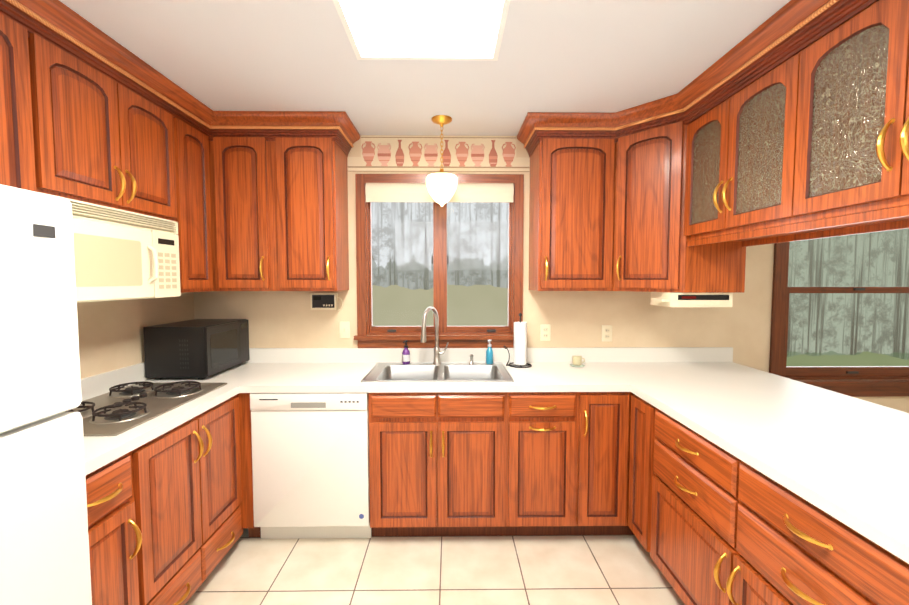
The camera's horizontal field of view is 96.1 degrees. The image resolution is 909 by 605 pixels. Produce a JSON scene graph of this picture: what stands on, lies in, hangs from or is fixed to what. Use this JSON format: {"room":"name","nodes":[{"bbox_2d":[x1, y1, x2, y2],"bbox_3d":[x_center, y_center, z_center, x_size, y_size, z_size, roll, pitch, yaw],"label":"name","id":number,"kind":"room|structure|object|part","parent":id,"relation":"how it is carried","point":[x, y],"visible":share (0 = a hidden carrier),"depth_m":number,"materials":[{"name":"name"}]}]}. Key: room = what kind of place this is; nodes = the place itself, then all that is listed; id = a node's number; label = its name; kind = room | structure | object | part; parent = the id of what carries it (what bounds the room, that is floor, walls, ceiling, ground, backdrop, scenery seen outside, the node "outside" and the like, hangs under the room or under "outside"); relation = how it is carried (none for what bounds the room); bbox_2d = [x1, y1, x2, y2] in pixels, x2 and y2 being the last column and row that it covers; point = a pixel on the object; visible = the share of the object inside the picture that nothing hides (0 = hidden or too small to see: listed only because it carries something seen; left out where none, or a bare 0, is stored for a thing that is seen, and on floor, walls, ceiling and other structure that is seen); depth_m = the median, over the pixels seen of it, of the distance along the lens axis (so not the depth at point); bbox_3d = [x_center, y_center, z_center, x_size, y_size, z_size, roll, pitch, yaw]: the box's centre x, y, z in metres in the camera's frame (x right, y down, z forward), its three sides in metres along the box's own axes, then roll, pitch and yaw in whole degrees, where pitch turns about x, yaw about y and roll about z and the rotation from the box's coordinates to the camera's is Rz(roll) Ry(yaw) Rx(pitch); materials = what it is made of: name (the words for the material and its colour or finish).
{"room":"kitchen","nodes":[
{"label":"kitchen","id":0,"kind":"room"},
{"bbox_2d":[77,292,193,378],"bbox_3d":[-1.848,0.230,0.438,0.150,2.470,5.085,0,3,-1],"label":"wall","id":1,"kind":"structure","parent":0,"point":[111,335],"depth_m":2.19,"materials":[{"name":"beige paint"}]},
{"bbox_2d":[0,0,47,193],"bbox_3d":[-1.618,-0.526,1.270,0.327,1.048,0.305,0,3,-1],"label":"upper cabinet","id":2,"kind":"object","parent":1,"relation":"attached to","point":[22,165],"depth_m":1.37,"materials":[{"name":"brown wood"}]},
{"bbox_2d":[36,0,183,223],"bbox_3d":[-1.624,-0.744,1.781,0.327,0.668,0.739,0,3,-1],"label":"upper cabinet","id":3,"kind":"object","parent":1,"relation":"attached to","point":[112,126],"depth_m":1.70,"materials":[{"name":"brown wood"}]},
{"bbox_2d":[39,192,180,302],"bbox_3d":[-1.598,-0.207,1.813,0.373,0.402,0.730,0,3,-1],"label":"over-the-range microwave","id":4,"kind":"object","parent":3,"relation":"attached to","point":[119,254],"visible":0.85,"depth_m":1.80,"materials":[{"name":"beige plastic"}]},
{"bbox_2d":[176,92,215,292],"bbox_3d":[-1.630,-0.583,2.310,0.327,1.048,0.298,0,3,-1],"label":"upper cabinet","id":5,"kind":"object","parent":1,"relation":"attached to","point":[197,262],"depth_m":2.32,"materials":[{"name":"brown wood"}]},
{"bbox_2d":[59,0,790,135],"bbox_3d":[1.292,-1.055,0.403,6.430,0.100,5.085,0,3,-1],"label":"ceiling","id":6,"kind":"structure","parent":0,"point":[587,56],"depth_m":1.83,"materials":[{"name":"white paint"}]},
{"bbox_2d":[333,0,509,60],"bbox_3d":[-0.112,-1.081,1.172,0.620,0.083,1.279,0,3,-1],"label":"ceiling light panel","id":7,"kind":"object","parent":6,"relation":"in","point":[424,30],"visible":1,"depth_m":1.69,"materials":[{"name":"white plastic"}]},
{"bbox_2d":[426,115,457,206],"bbox_3d":[-0.078,-0.855,2.509,0.194,0.529,0.194,0,3,-1],"label":"pendant light","id":8,"kind":"object","parent":6,"relation":"hanging from","point":[441,185],"visible":1,"depth_m":2.46,"materials":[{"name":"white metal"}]},
{"bbox_2d":[185,528,684,604],"bbox_3d":[1.292,1.511,0.543,6.430,0.100,5.085,0,3,-1],"label":"floor","id":9,"kind":"structure","parent":0,"point":[518,570],"depth_m":2.08,"materials":[{"name":"tile"}]},
{"bbox_2d":[0,184,91,604],"bbox_3d":[-1.394,0.589,0.798,0.759,1.712,0.754,0,3,-1],"label":"fridge","id":10,"kind":"object","parent":9,"relation":"on","point":[44,550],"visible":1,"depth_m":1.04,"materials":[{"name":"white"}]},
{"bbox_2d":[86,393,260,604],"bbox_3d":[-1.450,0.956,1.755,0.670,0.874,1.065,0,3,-1],"label":"base cabinet","id":11,"kind":"object","parent":9,"relation":"on","point":[163,514],"depth_m":1.69,"materials":[{"name":"brown wood"}]},
{"bbox_2d":[81,367,240,474],"bbox_3d":[-1.474,0.450,1.691,0.623,0.141,1.005,0,3,-1],"label":"countertop","id":12,"kind":"structure","parent":11,"relation":"on","point":[99,451],"depth_m":1.84,"materials":[{"name":"white laminate"}]},
{"bbox_2d":[65,381,226,435],"bbox_3d":[-1.498,0.446,1.876,0.493,0.050,0.755,0,3,-1],"label":"cooktop","id":13,"kind":"object","parent":12,"relation":"in","point":[117,411],"visible":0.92,"depth_m":1.85,"materials":[{"name":"silver metal"}]},
{"bbox_2d":[250,393,371,538],"bbox_3d":[-0.801,0.913,2.561,0.638,0.872,0.623,0,3,-1],"label":"dishwasher","id":14,"kind":"object","parent":9,"relation":"on","point":[310,463],"visible":0.94,"depth_m":2.26,"materials":[{"name":"white"}]},
{"bbox_2d":[368,392,509,535],"bbox_3d":[-0.093,0.912,2.573,0.770,0.874,0.627,0,3,-1],"label":"base cabinet","id":15,"kind":"object","parent":9,"relation":"on","point":[439,462],"depth_m":2.26,"materials":[{"name":"brown wood"}]},
{"bbox_2d":[127,347,802,392],"bbox_3d":[0.080,0.404,2.536,3.748,0.141,0.653,0,3,-1],"label":"countertop","id":16,"kind":"structure","parent":15,"relation":"on","point":[606,369],"depth_m":2.63,"materials":[{"name":"white laminate"}]},
{"bbox_2d":[143,319,249,378],"bbox_3d":[-1.589,0.279,2.571,0.355,0.307,0.491,0,3,-1],"label":"microwave","id":17,"kind":"object","parent":16,"relation":"on","point":[200,348],"visible":0.98,"depth_m":2.33,"materials":[{"name":"black plastic"}]},
{"bbox_2d":[361,362,513,381],"bbox_3d":[-0.098,0.521,2.565,0.863,0.188,0.522,0,3,-1],"label":"sink","id":18,"kind":"object","parent":16,"relation":"in","point":[432,372],"visible":0.46,"depth_m":2.74,"materials":[{"name":"silver metal"}]},
{"bbox_2d":[402,340,409,363],"bbox_3d":[-0.329,0.338,2.773,0.053,0.159,0.062,0,3,-1],"label":"soap bottle","id":19,"kind":"object","parent":18,"relation":"on","point":[406,356],"visible":1,"depth_m":2.76,"materials":[{"name":"purple plastic"}]},
{"bbox_2d":[469,354,473,363],"bbox_3d":[0.116,0.385,2.775,0.036,0.066,0.045,0,3,-1],"label":"dispenser","id":20,"kind":"object","parent":18,"relation":"on","point":[471,355],"depth_m":2.77,"materials":[{"name":"silver metal"}]},
{"bbox_2d":[486,340,492,363],"bbox_3d":[0.239,0.335,2.778,0.048,0.164,0.060,0,3,-1],"label":"soap bottle","id":21,"kind":"object","parent":18,"relation":"on","point":[489,355],"visible":1,"depth_m":2.77,"materials":[{"name":"blue plastic"}]},
{"bbox_2d":[421,306,473,364],"bbox_3d":[-0.041,0.223,2.692,0.352,0.397,0.206,0,3,-1],"label":"faucet","id":22,"kind":"object","parent":16,"relation":"on","point":[437,354],"visible":1,"depth_m":2.75,"materials":[{"name":"silver metal"}]},
{"bbox_2d":[504,313,531,367],"bbox_3d":[0.423,0.245,2.733,0.189,0.358,0.157,0,3,-1],"label":"paper towel holder","id":23,"kind":"object","parent":16,"relation":"on","point":[520,341],"visible":1,"depth_m":2.70,"materials":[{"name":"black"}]},
{"bbox_2d":[569,356,584,366],"bbox_3d":[0.823,0.393,2.738,0.103,0.062,0.100,0,3,-1],"label":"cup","id":24,"kind":"object","parent":16,"relation":"on","point":[577,361],"visible":0.98,"depth_m":2.72,"materials":[{"name":"beige ceramic"}]},
{"bbox_2d":[510,392,581,534],"bbox_3d":[0.475,0.911,2.579,0.403,0.874,0.627,0,3,-1],"label":"base cabinet","id":25,"kind":"object","parent":9,"relation":"on","point":[546,427],"depth_m":2.27,"materials":[{"name":"brown wood"}]},
{"bbox_2d":[578,392,629,534],"bbox_3d":[0.818,0.911,2.583,0.282,0.874,0.627,0,3,-1],"label":"base cabinet","id":26,"kind":"object","parent":9,"relation":"on","point":[605,415],"depth_m":2.27,"materials":[{"name":"brown wood"}]},
{"bbox_2d":[626,392,648,549],"bbox_3d":[1.287,0.935,2.154,0.631,0.874,0.237,0,3,-1],"label":"base cabinet","id":27,"kind":"object","parent":9,"relation":"on","point":[636,458],"depth_m":2.18,"materials":[{"name":"brown wood"}]},
{"bbox_2d":[646,404,908,604],"bbox_3d":[1.295,0.973,1.455,0.631,0.874,1.162,0,3,-1],"label":"base cabinet","id":28,"kind":"object","parent":9,"relation":"on","point":[702,519],"depth_m":1.40,"materials":[{"name":"brown wood"}]},
{"bbox_2d":[629,383,908,563],"bbox_3d":[1.472,0.522,1.314,0.990,0.039,1.830,0,3,-1],"label":"countertop","id":29,"kind":"structure","parent":28,"relation":"on","point":[842,458],"depth_m":1.47,"materials":[{"name":"white laminate"}]},
{"bbox_2d":[194,135,908,412],"bbox_3d":[1.264,0.092,2.937,6.130,2.470,0.150,0,3,-1],"label":"wall","id":30,"kind":"structure","parent":0,"point":[741,326],"depth_m":2.85,"materials":[{"name":"beige paint"}]},
{"bbox_2d":[208,112,275,290],"bbox_3d":[-1.300,-0.601,2.631,0.382,1.048,0.325,0,3,-1],"label":"upper cabinet","id":31,"kind":"object","parent":30,"relation":"attached to","point":[245,200],"depth_m":2.47,"materials":[{"name":"brown wood"}]},
{"bbox_2d":[272,112,348,290],"bbox_3d":[-0.918,-0.601,2.635,0.381,1.048,0.325,0,3,-1],"label":"upper cabinet","id":32,"kind":"object","parent":30,"relation":"attached to","point":[310,244],"depth_m":2.48,"materials":[{"name":"brown wood"}]},
{"bbox_3d":[-1.052,-0.995,1.540,0.854,0.141,2.463,0,3,-1],"label":"crown","id":33,"kind":"part","parent":32,"relation":"part of","materials":[{"name":"brown wood"}]},
{"bbox_2d":[310,293,342,310],"bbox_3d":[-0.875,-0.004,2.807,0.212,0.124,0.048,0,3,-1],"label":"switch box","id":34,"kind":"object","parent":30,"relation":"attached to","point":[323,301],"visible":0.98,"depth_m":2.78,"materials":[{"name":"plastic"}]},
{"bbox_2d":[339,321,349,337],"bbox_3d":[-0.764,0.190,2.837,0.072,0.116,0.012,0,3,-1],"label":"outlet","id":35,"kind":"object","parent":30,"relation":"attached to","point":[344,329],"visible":1,"depth_m":2.84,"materials":[{"name":"beige plastic"}]},
{"bbox_2d":[354,174,523,347],"bbox_3d":[-0.100,-0.278,2.845,1.184,1.194,0.162,0,3,-1],"label":"kitchen window","id":36,"kind":"structure","parent":30,"relation":"in","point":[504,188],"depth_m":2.82,"materials":[{"name":"brown wood"}]},
{"bbox_2d":[365,183,513,202],"bbox_3d":[-0.100,-0.745,2.786,0.996,0.135,0.095,0,3,-1],"label":"blind","id":37,"kind":"object","parent":36,"relation":"attached to","point":[374,192],"depth_m":2.75,"materials":[{"name":"beige fabric"}]},
{"bbox_2d":[348,135,529,171],"bbox_3d":[-0.107,-1.013,2.781,1.240,0.242,0.008,0,3,-1],"label":"wallpaper","id":38,"kind":"object","parent":30,"relation":"attached to","point":[383,153],"visible":1,"depth_m":2.78,"materials":[{"name":"beige wallpaper"}]},
{"bbox_2d":[540,324,550,340],"bbox_3d":[0.636,0.211,2.855,0.072,0.116,0.009,0,3,-1],"label":"electrical outlet","id":39,"kind":"object","parent":30,"relation":"attached to","point":[545,332],"visible":1,"depth_m":2.85,"materials":[{"name":"beige plastic"}]},
{"bbox_2d":[529,112,616,290],"bbox_3d":[0.749,-0.602,2.653,0.464,1.048,0.325,0,3,-1],"label":"upper cabinet","id":40,"kind":"object","parent":30,"relation":"attached to","point":[572,155],"depth_m":2.50,"materials":[{"name":"brown wood"}]},
{"bbox_2d":[602,325,611,341],"bbox_3d":[1.068,0.217,2.860,0.072,0.116,0.009,0,3,-1],"label":"electrical outlet","id":41,"kind":"object","parent":30,"relation":"attached to","point":[606,333],"visible":1,"depth_m":2.86,"materials":[{"name":"beige plastic"}]},
{"bbox_2d":[613,88,760,292],"bbox_3d":[1.286,-0.594,2.503,0.608,1.048,0.639,0,3,-1],"label":"upper cabinet","id":42,"kind":"object","parent":30,"relation":"attached to","point":[685,166],"depth_m":2.23,"materials":[{"name":"brown wood"}]},
{"bbox_2d":[650,292,732,306],"bbox_3d":[1.345,-0.020,2.375,0.390,0.080,0.231,0,3,-1],"label":"radio","id":43,"kind":"object","parent":42,"relation":"attached to","point":[673,299],"visible":0.96,"depth_m":2.26,"materials":[{"name":"beige plastic"}]},
{"bbox_3d":[1.063,-1.003,1.684,1.252,0.141,2.223,0,3,-1],"label":"crown","id":44,"kind":"part","parent":42,"relation":"part of","materials":[{"name":"brown wood"}]},
{"bbox_2d":[769,232,908,396],"bbox_3d":[3.097,-0.088,2.905,1.781,1.503,0.175,0,3,-1],"label":"dining room window","id":45,"kind":"structure","parent":30,"relation":"in","point":[871,381],"depth_m":2.89,"materials":[{"name":"brown wood"}]},
{"label":"outside","id":46,"kind":"structure","parent":0,"visible":0},
{"bbox_2d":[371,202,507,325],"bbox_3d":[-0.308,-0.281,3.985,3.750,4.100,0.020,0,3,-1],"label":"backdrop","id":47,"kind":"structure","parent":46,"point":[418,231],"depth_m":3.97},
{"bbox_2d":[786,228,908,365],"bbox_3d":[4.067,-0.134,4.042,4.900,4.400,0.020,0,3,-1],"label":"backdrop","id":48,"kind":"structure","parent":46,"point":[851,307],"depth_m":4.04,"materials":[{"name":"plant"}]}
]}

